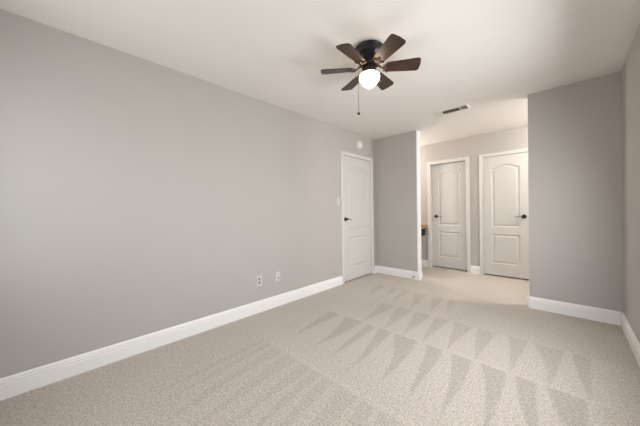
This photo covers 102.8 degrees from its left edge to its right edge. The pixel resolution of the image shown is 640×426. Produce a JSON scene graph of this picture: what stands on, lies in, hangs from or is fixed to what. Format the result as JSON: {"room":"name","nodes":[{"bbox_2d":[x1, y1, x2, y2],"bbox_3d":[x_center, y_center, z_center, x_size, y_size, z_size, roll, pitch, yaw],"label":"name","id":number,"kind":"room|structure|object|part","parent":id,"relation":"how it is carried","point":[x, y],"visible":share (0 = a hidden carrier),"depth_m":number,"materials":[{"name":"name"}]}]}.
{"room":"empty bedroom","nodes":[
{"label":"empty bedroom","id":0,"kind":"room"},
{"bbox_2d":[0,9,375,377],"bbox_3d":[-0.591,-0.088,3.159,0.160,2.440,4.718,-1,0,44],"label":"wall","id":1,"kind":"structure","parent":0,"point":[139,197],"depth_m":2.10,"materials":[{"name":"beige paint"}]},
{"bbox_2d":[0,265,376,400],"bbox_3d":[-0.552,1.066,3.062,0.016,0.132,4.597,-1,0,44],"label":"baseboard","id":2,"kind":"structure","parent":1,"relation":"attached to","point":[22,382],"depth_m":2.08,"materials":[{"name":"white paint"}]},
{"bbox_2d":[256,275,261,286],"bbox_3d":[-0.694,0.776,2.922,0.010,0.118,0.073,-1,0,44],"label":"electrical outlet","id":3,"kind":"object","parent":1,"relation":"attached to","point":[258,278],"visible":1,"depth_m":2.91,"materials":[{"name":"white plastic"}]},
{"bbox_2d":[275,271,279,281],"bbox_3d":[-0.512,0.775,3.105,0.015,0.118,0.073,-1,0,44],"label":"cable jack","id":4,"kind":"object","parent":1,"relation":"attached to","point":[277,274],"visible":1,"depth_m":3.10,"materials":[{"name":"white plastic"}]},
{"bbox_2d":[340,150,373,283],"bbox_3d":[0.623,0.062,4.339,0.170,2.089,0.910,-1,0,44],"label":"door","id":5,"kind":"structure","parent":1,"relation":"in","point":[356,171],"depth_m":4.29,"materials":[{"name":"white paint"}]},
{"bbox_2d":[357,141,362,148],"bbox_3d":[0.681,-1.157,4.336,0.042,0.132,0.132,-1,0,44],"label":"smoke detector","id":6,"kind":"object","parent":1,"relation":"attached to","point":[359,143],"visible":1,"depth_m":4.31,"materials":[{"name":"white plastic"}]},
{"bbox_2d":[0,266,639,425],"bbox_3d":[0.911,1.143,2.499,5.700,0.060,6.104,-1,0,44],"label":"floor","id":7,"kind":"structure","parent":0,"point":[448,346],"depth_m":1.84,"materials":[{"name":"carpet"}]},
{"bbox_2d":[421,225,427,235],"bbox_3d":[1.401,0.667,5.429,1.531,0.841,0.599,-1,0,44],"label":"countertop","id":8,"kind":"structure","parent":7,"relation":"on","point":[423,227],"depth_m":5.03,"materials":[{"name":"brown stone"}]},
{"bbox_2d":[0,0,639,145],"bbox_3d":[0.874,-1.366,2.484,5.700,0.080,6.104,-1,0,44],"label":"ceiling","id":9,"kind":"structure","parent":0,"point":[488,56],"depth_m":2.01,"materials":[{"name":"paint"}]},
{"bbox_2d":[321,34,420,114],"bbox_3d":[0.394,-1.053,2.050,0.739,0.527,0.779,-1,0,44],"label":"ceiling fan","id":10,"kind":"object","parent":9,"relation":"hanging from","point":[368,54],"visible":1,"depth_m":1.98,"materials":[{"name":"brown wood"}]},
{"bbox_3d":[0.143,-1.153,2.074,0.275,0.007,0.122,-1,14,6],"label":"blade","id":11,"kind":"part","parent":10,"relation":"part of","materials":[{"name":"brown wood"}]},
{"bbox_3d":[0.234,-1.153,1.852,0.122,0.007,0.275,17,12,38],"label":"blade","id":12,"kind":"part","parent":10,"relation":"part of","materials":[{"name":"brown wood"}]},
{"bbox_3d":[0.297,-1.157,2.280,0.122,0.007,0.275,-16,6,-22],"label":"blade","id":13,"kind":"part","parent":10,"relation":"part of","materials":[{"name":"brown wood"}]},
{"bbox_3d":[0.397,-1.060,2.048,0.161,0.114,0.161,-1,0,44],"label":"light globe","id":14,"kind":"part","parent":10,"relation":"part of","materials":[{"name":"white glass"}]},
{"bbox_3d":[0.548,-1.160,2.249,0.122,0.007,0.275,-18,-10,36],"label":"blade","id":15,"kind":"part","parent":10,"relation":"part of","materials":[{"name":"brown wood"}]},
{"bbox_3d":[0.479,-1.156,1.808,0.122,0.007,0.275,14,-5,-19],"label":"blade","id":16,"kind":"part","parent":10,"relation":"part of","materials":[{"name":"brown wood"}]},
{"bbox_3d":[0.646,-1.160,2.010,0.275,0.007,0.122,-1,-14,8],"label":"blade","id":17,"kind":"part","parent":10,"relation":"part of","materials":[{"name":"brown wood"}]},
{"bbox_2d":[432,104,470,116],"bbox_3d":[1.716,-1.336,3.345,0.418,0.014,0.168,-1,0,44],"label":"ceiling vent","id":18,"kind":"object","parent":9,"relation":"in","point":[465,106],"visible":1,"depth_m":3.33,"materials":[{"name":"metal"}]},
{"bbox_2d":[375,130,417,271],"bbox_3d":[0.877,-0.121,4.938,2.074,2.440,0.120,-1,0,44],"label":"wall","id":19,"kind":"structure","parent":0,"point":[395,156],"depth_m":4.42,"materials":[{"name":"beige paint"}]},
{"bbox_2d":[377,265,416,279],"bbox_3d":[1.319,1.029,4.438,0.755,0.132,0.016,-1,0,44],"label":"baseboard","id":20,"kind":"structure","parent":19,"relation":"attached to","point":[409,274],"depth_m":4.41,"materials":[{"name":"white paint"}]},
{"bbox_2d":[416,130,422,279],"bbox_3d":[1.627,-0.128,4.198,0.036,2.440,0.138,-1,0,44],"label":"trim","id":21,"kind":"structure","parent":19,"relation":"attached to","point":[418,181],"depth_m":4.18,"materials":[{"name":"white paint"}]},
{"bbox_2d":[420,126,527,269],"bbox_3d":[2.877,-0.148,4.540,5.500,2.440,0.200,-1,0,44],"label":"wall","id":22,"kind":"structure","parent":0,"point":[514,138],"depth_m":4.55,"materials":[{"name":"beige paint"}]},
{"bbox_2d":[427,156,469,272],"bbox_3d":[2.465,0.031,4.890,0.748,2.089,0.158,-1,0,44],"label":"door","id":23,"kind":"structure","parent":22,"relation":"in","point":[448,182],"depth_m":4.89,"materials":[{"name":"white paint"}]},
{"bbox_2d":[422,260,479,273],"bbox_3d":[2.819,1.007,4.469,5.500,0.132,0.016,-1,0,44],"label":"baseboard","id":24,"kind":"structure","parent":22,"relation":"attached to","point":[473,269],"depth_m":4.55,"materials":[{"name":"white paint"}]},
{"bbox_2d":[479,148,528,278],"bbox_3d":[3.085,0.026,4.244,0.742,2.089,0.170,-1,0,44],"label":"door","id":25,"kind":"structure","parent":22,"relation":"in","point":[503,176],"depth_m":4.23,"materials":[{"name":"white paint"}]},
{"bbox_2d":[528,71,622,312],"bbox_3d":[3.141,-0.139,2.282,1.978,2.440,0.105,-1,0,44],"label":"wall","id":26,"kind":"structure","parent":0,"point":[575,129],"depth_m":2.66,"materials":[{"name":"grey paint"}]},
{"bbox_2d":[528,295,620,325],"bbox_3d":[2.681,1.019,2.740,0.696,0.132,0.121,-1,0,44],"label":"baseboard","id":27,"kind":"structure","parent":26,"relation":"attached to","point":[570,309],"depth_m":2.66,"materials":[{"name":"white paint"}]},
{"bbox_2d":[621,24,639,342],"bbox_3d":[1.458,-0.105,0.864,0.140,2.440,4.274,-1,0,44],"label":"wall","id":28,"kind":"structure","parent":0,"point":[630,72],"depth_m":2.07,"materials":[{"name":"beige paint"}]},
{"bbox_2d":[621,312,639,366],"bbox_3d":[1.419,1.049,0.926,0.016,0.132,4.274,-1,0,44],"label":"baseboard","id":29,"kind":"structure","parent":28,"relation":"attached to","point":[632,339],"depth_m":2.07,"materials":[{"name":"white paint"}]}
]}

